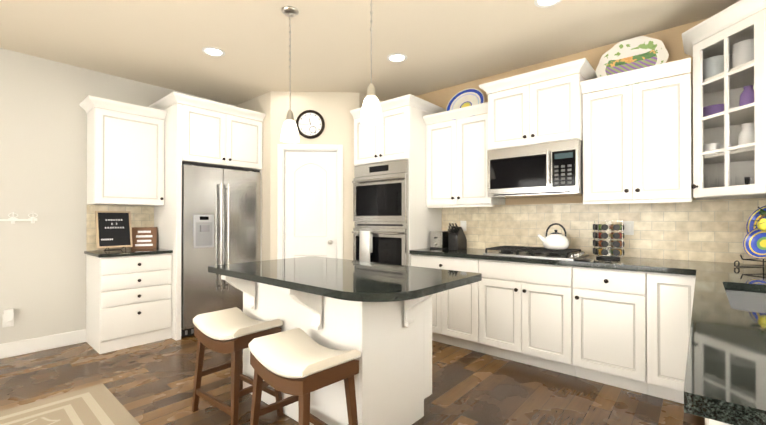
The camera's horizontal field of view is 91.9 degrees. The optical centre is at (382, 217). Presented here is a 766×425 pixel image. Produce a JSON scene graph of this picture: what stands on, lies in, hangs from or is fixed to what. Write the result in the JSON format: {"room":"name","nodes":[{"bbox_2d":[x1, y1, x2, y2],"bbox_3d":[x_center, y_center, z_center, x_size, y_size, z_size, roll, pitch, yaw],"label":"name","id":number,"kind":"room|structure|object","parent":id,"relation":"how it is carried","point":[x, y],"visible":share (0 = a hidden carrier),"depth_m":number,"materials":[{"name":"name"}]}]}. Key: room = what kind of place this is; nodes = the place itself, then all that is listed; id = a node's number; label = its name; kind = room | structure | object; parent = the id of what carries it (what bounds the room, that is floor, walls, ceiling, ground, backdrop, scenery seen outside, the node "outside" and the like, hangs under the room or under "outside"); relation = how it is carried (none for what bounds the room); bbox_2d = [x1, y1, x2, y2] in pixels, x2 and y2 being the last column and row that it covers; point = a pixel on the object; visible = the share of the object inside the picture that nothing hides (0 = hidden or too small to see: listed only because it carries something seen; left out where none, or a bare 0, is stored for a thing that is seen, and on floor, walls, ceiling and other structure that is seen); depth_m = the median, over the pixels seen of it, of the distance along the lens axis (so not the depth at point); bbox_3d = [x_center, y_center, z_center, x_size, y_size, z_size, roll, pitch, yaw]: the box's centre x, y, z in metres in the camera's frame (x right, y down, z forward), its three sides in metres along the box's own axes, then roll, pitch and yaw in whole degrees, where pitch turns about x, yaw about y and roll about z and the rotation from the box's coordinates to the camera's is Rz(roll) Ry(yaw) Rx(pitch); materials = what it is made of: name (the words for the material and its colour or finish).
{"room":"kitchen","nodes":[
{"label":"kitchen","id":0,"kind":"room"},
{"bbox_2d":[0,48,235,343],"bbox_3d":[-3.248,-0.123,3.527,0.120,2.750,6.560,0,0,41],"label":"wall","id":1,"kind":"structure","parent":0,"point":[43,145],"depth_m":3.50,"materials":[{"name":"grey paint"}]},
{"bbox_2d":[2,309,13,327],"bbox_3d":[-3.334,0.900,3.296,0.040,0.158,0.072,0,0,41],"label":"outlet","id":2,"kind":"object","parent":1,"relation":"attached to","point":[8,318],"visible":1,"depth_m":3.29,"materials":[{"name":"white plastic"}]},
{"bbox_2d":[0,212,37,222],"bbox_3d":[-3.314,0.003,3.319,0.047,0.105,0.326,0,0,41],"label":"hook rack","id":3,"kind":"object","parent":1,"relation":"attached to","point":[13,219],"visible":1,"depth_m":3.35,"materials":[{"name":"white metal"}]},
{"bbox_2d":[0,329,85,358],"bbox_3d":[-4.111,1.181,2.413,0.016,0.130,3.455,0,0,41],"label":"baseboard","id":4,"kind":"structure","parent":1,"relation":"attached to","point":[17,348],"depth_m":3.46,"materials":[{"name":"white wood"}]},
{"bbox_2d":[86,205,153,250],"bbox_3d":[-2.789,0.107,3.958,0.009,0.464,0.603,0,0,41],"label":"backsplash","id":5,"kind":"structure","parent":1,"relation":"attached to","point":[142,216],"depth_m":3.91,"materials":[{"name":"tile"}]},
{"bbox_2d":[79,95,166,205],"bbox_3d":[-2.664,-0.629,3.814,0.390,1.005,0.663,0,0,41],"label":"upper cabinet","id":6,"kind":"object","parent":1,"relation":"attached to","point":[125,158],"visible":1,"depth_m":3.70,"materials":[{"name":"white wood"}]},
{"bbox_2d":[236,91,387,260],"bbox_3d":[-0.947,-0.116,4.884,1.595,2.750,1.260,0,0,41],"label":"wall","id":7,"kind":"structure","parent":0,"point":[333,109],"depth_m":4.42,"materials":[{"name":"beige paint"}]},
{"bbox_2d":[277,144,342,258],"bbox_3d":[-0.865,0.196,4.432,0.767,2.121,0.142,0,0,-3],"label":"pantry door","id":8,"kind":"structure","parent":7,"relation":"in","point":[309,199],"depth_m":4.43,"materials":[{"name":"white wood"}]},
{"bbox_2d":[296,110,324,138],"bbox_3d":[-0.863,-1.103,4.393,0.340,0.340,0.034,0,0,-3],"label":"wall clock","id":9,"kind":"object","parent":7,"relation":"attached to","point":[310,124],"visible":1,"depth_m":4.39,"materials":[{"name":"black metal"}]},
{"bbox_2d":[0,335,704,424],"bbox_3d":[-1.190,1.267,1.747,5.550,0.050,6.560,0,0,41],"label":"floor","id":10,"kind":"structure","parent":0,"point":[152,383],"depth_m":2.68,"materials":[{"name":"brown wood"}]},
{"bbox_2d":[0,383,139,424],"bbox_3d":[-2.231,1.235,1.298,1.700,0.008,2.400,0,0,41],"label":"rug","id":11,"kind":"object","parent":10,"relation":"on","point":[99,404],"visible":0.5,"depth_m":2.36,"materials":[{"name":"beige fabric"}]},
{"bbox_2d":[86,253,171,353],"bbox_3d":[-2.570,0.812,3.765,0.585,0.883,0.603,0,0,41],"label":"base cabinet","id":12,"kind":"object","parent":10,"relation":"on","point":[128,302],"visible":0.98,"depth_m":3.57,"materials":[{"name":"white wood"}]},
{"bbox_2d":[84,248,172,257],"bbox_3d":[-2.580,0.354,3.763,0.574,0.030,0.622,0,0,41],"label":"countertop","id":13,"kind":"structure","parent":12,"relation":"on","point":[112,253],"depth_m":3.65,"materials":[{"name":"stone"}]},
{"bbox_2d":[95,211,132,249],"bbox_3d":[-2.725,0.137,3.768,0.180,0.402,0.300,0,0,41],"label":"letter board","id":14,"kind":"object","parent":13,"relation":"on","point":[113,229],"visible":0.98,"depth_m":3.78,"materials":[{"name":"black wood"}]},
{"bbox_2d":[131,227,156,248],"bbox_3d":[-2.586,0.226,4.011,0.230,0.234,0.066,0,0,-27],"label":"sign","id":15,"kind":"object","parent":13,"relation":"on","point":[144,237],"visible":0.96,"depth_m":4.00,"materials":[{"name":"brown wood"}]},
{"bbox_2d":[148,92,265,339],"bbox_3d":[-2.022,0.006,4.295,0.730,2.500,1.025,0,0,41],"label":"surround","id":16,"kind":"object","parent":10,"relation":"on","point":[196,136],"visible":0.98,"depth_m":3.95,"materials":[{"name":"white wood"}]},
{"bbox_2d":[181,163,260,336],"bbox_3d":[-1.985,0.340,4.322,0.728,1.793,0.880,0,0,41],"label":"refrigerator","id":17,"kind":"object","parent":10,"relation":"on","point":[221,216],"visible":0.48,"depth_m":4.03,"materials":[{"name":"grey metal"}]},
{"bbox_2d":[192,307,283,424],"bbox_3d":[-0.927,0.940,2.354,0.520,0.611,0.356,0,0,41],"label":"stool","id":18,"kind":"object","parent":10,"relation":"on","point":[234,331],"visible":1,"depth_m":2.28,"materials":[{"name":"brown wood"}]},
{"bbox_2d":[248,328,360,424],"bbox_3d":[-0.400,0.937,1.847,0.508,0.611,0.339,0,0,45],"label":"stool","id":19,"kind":"object","parent":10,"relation":"on","point":[299,364],"visible":1,"depth_m":1.78,"materials":[{"name":"white leather"}]},
{"bbox_2d":[221,275,432,424],"bbox_3d":[-0.325,0.808,2.388,1.428,0.875,0.913,0,0,41],"label":"kitchen island","id":20,"kind":"object","parent":10,"relation":"on","point":[391,342],"visible":0.46,"depth_m":2.10,"materials":[{"name":"white wood"}]},
{"bbox_2d":[208,256,481,301],"bbox_3d":[-0.306,0.350,2.343,1.580,0.038,0.910,0,0,41],"label":"island countertop","id":21,"kind":"structure","parent":20,"relation":"on","point":[351,280],"depth_m":2.06,"materials":[{"name":"stone"}]},
{"bbox_2d":[350,94,445,265],"bbox_3d":[0.173,0.006,4.287,0.870,2.500,0.698,0,0,41],"label":"tall cabinet","id":22,"kind":"object","parent":10,"relation":"on","point":[397,133],"visible":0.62,"depth_m":3.99,"materials":[{"name":"white wood"}]},
{"bbox_2d":[352,159,408,265],"bbox_3d":[0.108,0.046,4.258,0.766,1.292,0.647,0,0,41],"label":"wall oven","id":23,"kind":"object","parent":22,"relation":"in","point":[381,201],"visible":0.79,"depth_m":4.01,"materials":[{"name":"silver metal"}]},
{"bbox_2d":[359,231,372,261],"bbox_3d":[-0.189,0.326,4.099,0.160,0.350,0.043,0,0,41],"label":"hanging towel","id":24,"kind":"object","parent":23,"relation":"hanging from","point":[365,247],"visible":0.9,"depth_m":4.08,"materials":[{"name":"white fabric"}]},
{"bbox_2d":[411,254,478,351],"bbox_3d":[0.773,0.816,3.820,0.759,0.876,0.618,0,0,41],"label":"base cabinet","id":25,"kind":"object","parent":10,"relation":"on","point":[455,311],"depth_m":3.50,"materials":[{"name":"white wood"}]},
{"bbox_2d":[409,248,765,274],"bbox_3d":[1.565,0.355,3.106,2.894,0.038,0.667,0,0,41],"label":"countertop","id":26,"kind":"structure","parent":25,"relation":"on","point":[670,266],"depth_m":2.79,"materials":[{"name":"stone"}]},
{"bbox_2d":[430,231,448,248],"bbox_3d":[0.656,0.246,4.084,0.165,0.186,0.298,0,0,41],"label":"toaster","id":27,"kind":"object","parent":26,"relation":"on","point":[438,239],"visible":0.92,"depth_m":3.98,"materials":[{"name":"silver metal"}]},
{"bbox_2d":[448,223,466,248],"bbox_3d":[0.791,0.198,3.977,0.110,0.283,0.244,0,0,41],"label":"knife block","id":28,"kind":"object","parent":26,"relation":"on","point":[457,239],"visible":1,"depth_m":3.93,"materials":[{"name":"black plastic"}]},
{"bbox_2d":[483,246,588,259],"bbox_3d":[1.362,0.310,3.322,0.760,0.052,0.500,0,0,41],"label":"cooktop","id":29,"kind":"object","parent":26,"relation":"in","point":[541,252],"visible":1,"depth_m":3.22,"materials":[{"name":"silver metal"}]},
{"bbox_2d":[537,223,569,249],"bbox_3d":[1.524,0.167,3.296,0.246,0.230,0.216,0,0,41],"label":"kettle","id":30,"kind":"object","parent":29,"relation":"on","point":[555,240],"visible":1,"depth_m":3.22,"materials":[{"name":"white ceramic"}]},
{"bbox_2d":[571,258,590,260],"bbox_3d":[1.531,0.327,2.867,0.151,0.012,0.093,0,0,41],"label":"spoon rest","id":31,"kind":"object","parent":26,"relation":"on","point":[583,259],"visible":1,"depth_m":2.84,"materials":[{"name":"silver metal"}]},
{"bbox_2d":[593,221,623,259],"bbox_3d":[1.822,0.181,2.999,0.200,0.306,0.200,0,0,21],"label":"spice rack","id":32,"kind":"object","parent":26,"relation":"on","point":[608,244],"visible":1,"depth_m":2.94,"materials":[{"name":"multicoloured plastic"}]},
{"bbox_2d":[734,206,765,266],"bbox_3d":[2.465,0.122,2.390,0.295,0.416,0.302,0,0,41],"label":"plate stand","id":33,"kind":"object","parent":26,"relation":"on","point":[754,243],"visible":0.9,"depth_m":2.45,"materials":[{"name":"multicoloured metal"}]},
{"bbox_2d":[752,208,765,230],"bbox_3d":[2.365,-0.025,2.166,0.338,0.213,0.232,0,0,41],"label":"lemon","id":34,"kind":"object","parent":33,"relation":"on","point":[761,224],"visible":1,"depth_m":2.19,"materials":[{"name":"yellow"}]},
{"bbox_2d":[479,259,574,375],"bbox_3d":[1.354,0.813,3.319,0.775,0.876,0.618,0,0,41],"label":"base cabinet","id":35,"kind":"object","parent":10,"relation":"on","point":[527,310],"depth_m":3.05,"materials":[{"name":"white wood"}]},
{"bbox_2d":[575,266,646,393],"bbox_3d":[1.823,0.811,2.915,0.465,0.876,0.618,0,0,41],"label":"base cabinet","id":36,"kind":"object","parent":10,"relation":"on","point":[627,329],"depth_m":2.67,"materials":[{"name":"white wood"}]},
{"bbox_2d":[647,272,695,403],"bbox_3d":[2.111,0.810,2.667,0.295,0.876,0.618,0,0,41],"label":"base cabinet","id":37,"kind":"object","parent":10,"relation":"on","point":[670,297],"depth_m":2.46,"materials":[{"name":"white wood"}]},
{"bbox_2d":[705,418,730,424],"bbox_3d":[1.068,0.799,0.766,0.598,0.876,0.735,0,0,41],"label":"base cabinet","id":38,"kind":"object","parent":10,"relation":"on","point":[710,422],"visible":0.02,"depth_m":0.67,"materials":[{"name":"white wood"}]},
{"bbox_2d":[684,268,765,424],"bbox_3d":[1.496,0.345,1.301,0.643,0.038,2.160,0,0,41],"label":"countertop","id":39,"kind":"structure","parent":38,"relation":"on","point":[725,378],"depth_m":0.88,"materials":[{"name":"stone"}]},
{"bbox_2d":[725,289,765,312],"bbox_3d":[1.633,0.471,1.471,0.459,0.210,0.844,0,0,41],"label":"sink","id":40,"kind":"object","parent":39,"relation":"attached to","point":[750,301],"depth_m":1.84,"materials":[{"name":"white ceramic"}]},
{"bbox_2d":[0,0,739,104],"bbox_3d":[-1.190,-1.548,1.763,5.550,0.080,6.560,0,0,41],"label":"ceiling","id":41,"kind":"structure","parent":0,"point":[441,44],"depth_m":3.09,"materials":[{"name":"beige paint"}]},
{"bbox_2d":[202,47,224,56],"bbox_3d":[-1.532,-1.495,3.350,0.190,0.008,0.190,0,0,41],"label":"recessed light","id":42,"kind":"object","parent":41,"relation":"in","point":[214,51],"visible":1,"depth_m":3.34,"materials":[{"name":"white"}]},
{"bbox_2d":[281,6,298,142],"bbox_3d":[-0.675,-1.027,2.688,0.132,0.949,0.132,0,0,41],"label":"pendant light","id":43,"kind":"object","parent":41,"relation":"hanging from","point":[289,133],"visible":1,"depth_m":2.66,"materials":[{"name":"white glass"}]},
{"bbox_2d":[360,0,381,124],"bbox_3d":[-0.069,-1.030,2.166,0.132,0.949,0.132,0,0,41],"label":"pendant light","id":44,"kind":"object","parent":41,"relation":"hanging from","point":[371,113],"visible":1,"depth_m":2.13,"materials":[{"name":"white glass"}]},
{"bbox_2d":[387,53,406,61],"bbox_3d":[0.132,-1.494,3.474,0.190,0.008,0.190,0,0,41],"label":"recessed light","id":45,"kind":"object","parent":41,"relation":"in","point":[397,57],"visible":1,"depth_m":3.47,"materials":[{"name":"white"}]},
{"bbox_2d":[534,0,561,7],"bbox_3d":[1.144,-1.499,2.550,0.190,0.008,0.190,0,0,41],"label":"recessed light","id":46,"kind":"object","parent":41,"relation":"in","point":[543,3],"visible":1,"depth_m":2.59,"materials":[{"name":"white"}]},
{"bbox_2d":[391,8,765,264],"bbox_3d":[0.956,-0.120,4.156,5.430,2.750,0.120,0,0,41],"label":"wall","id":47,"kind":"structure","parent":0,"point":[671,39],"depth_m":3.44,"materials":[{"name":"beige paint"}]},
{"bbox_2d":[425,110,504,205],"bbox_3d":[0.865,-0.568,3.937,0.757,0.886,0.330,0,0,41],"label":"upper cabinet","id":48,"kind":"object","parent":47,"relation":"attached to","point":[456,150],"depth_m":3.80,"materials":[{"name":"white wood"}]},
{"bbox_2d":[446,88,483,120],"bbox_3d":[0.887,-1.214,4.028,0.460,0.389,0.108,0,0,41],"label":"plate","id":49,"kind":"object","parent":48,"relation":"on","point":[467,97],"visible":0.46,"depth_m":4.06,"materials":[{"name":"white ceramic"}]},
{"bbox_2d":[487,58,590,149],"bbox_3d":[1.421,-0.941,3.401,0.783,0.614,0.420,0,0,41],"label":"upper cabinet","id":50,"kind":"object","parent":47,"relation":"attached to","point":[550,110],"depth_m":3.19,"materials":[{"name":"white wood"}]},
{"bbox_2d":[487,139,582,198],"bbox_3d":[1.400,-0.411,3.374,0.779,0.440,0.485,0,0,41],"label":"microwave","id":51,"kind":"object","parent":50,"relation":"attached to","point":[550,169],"visible":1,"depth_m":3.19,"materials":[{"name":"silver metal"}]},
{"bbox_2d":[442,198,765,264],"bbox_3d":[1.781,0.104,3.358,2.894,0.464,0.009,0,0,41],"label":"backsplash","id":52,"kind":"structure","parent":47,"relation":"attached to","point":[706,230],"depth_m":3.07,"materials":[{"name":"tile"}]},
{"bbox_2d":[460,221,465,230],"bbox_3d":[0.893,0.098,4.111,0.072,0.115,0.007,0,0,41],"label":"outlet","id":53,"kind":"object","parent":52,"relation":"attached to","point":[462,223],"depth_m":4.11,"materials":[{"name":"white plastic"}]},
{"bbox_2d":[623,221,633,234],"bbox_3d":[2.060,0.092,3.106,0.072,0.115,0.007,0,0,41],"label":"outlet","id":54,"kind":"object","parent":52,"relation":"attached to","point":[628,228],"depth_m":3.10,"materials":[{"name":"white plastic"}]},
{"bbox_2d":[583,70,692,203],"bbox_3d":[2.011,-0.574,2.951,0.692,0.886,0.330,0,0,41],"label":"upper cabinet","id":55,"kind":"object","parent":47,"relation":"attached to","point":[636,139],"depth_m":2.80,"materials":[{"name":"white wood"}]},
{"bbox_2d":[595,36,668,88],"bbox_3d":[2.010,-1.245,3.011,0.498,0.438,0.094,0,0,41],"label":"plate","id":56,"kind":"object","parent":55,"relation":"on","point":[639,52],"visible":0.65,"depth_m":3.03,"materials":[{"name":"white ceramic"}]},
{"bbox_2d":[682,0,765,199],"bbox_3d":[2.381,-0.718,2.383,0.710,1.167,0.710,0,0,41],"label":"upper cabinet","id":57,"kind":"object","parent":47,"relation":"attached to","point":[725,30],"visible":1,"depth_m":2.46,"materials":[{"name":"white wood"}]},
{"bbox_2d":[703,39,754,187],"bbox_3d":[2.378,-0.649,2.555,0.304,0.995,0.335,0,0,41],"label":"dishes","id":58,"kind":"object","parent":57,"relation":"in","point":[746,96],"depth_m":2.44,"materials":[{"name":"white ceramic"}]}
]}

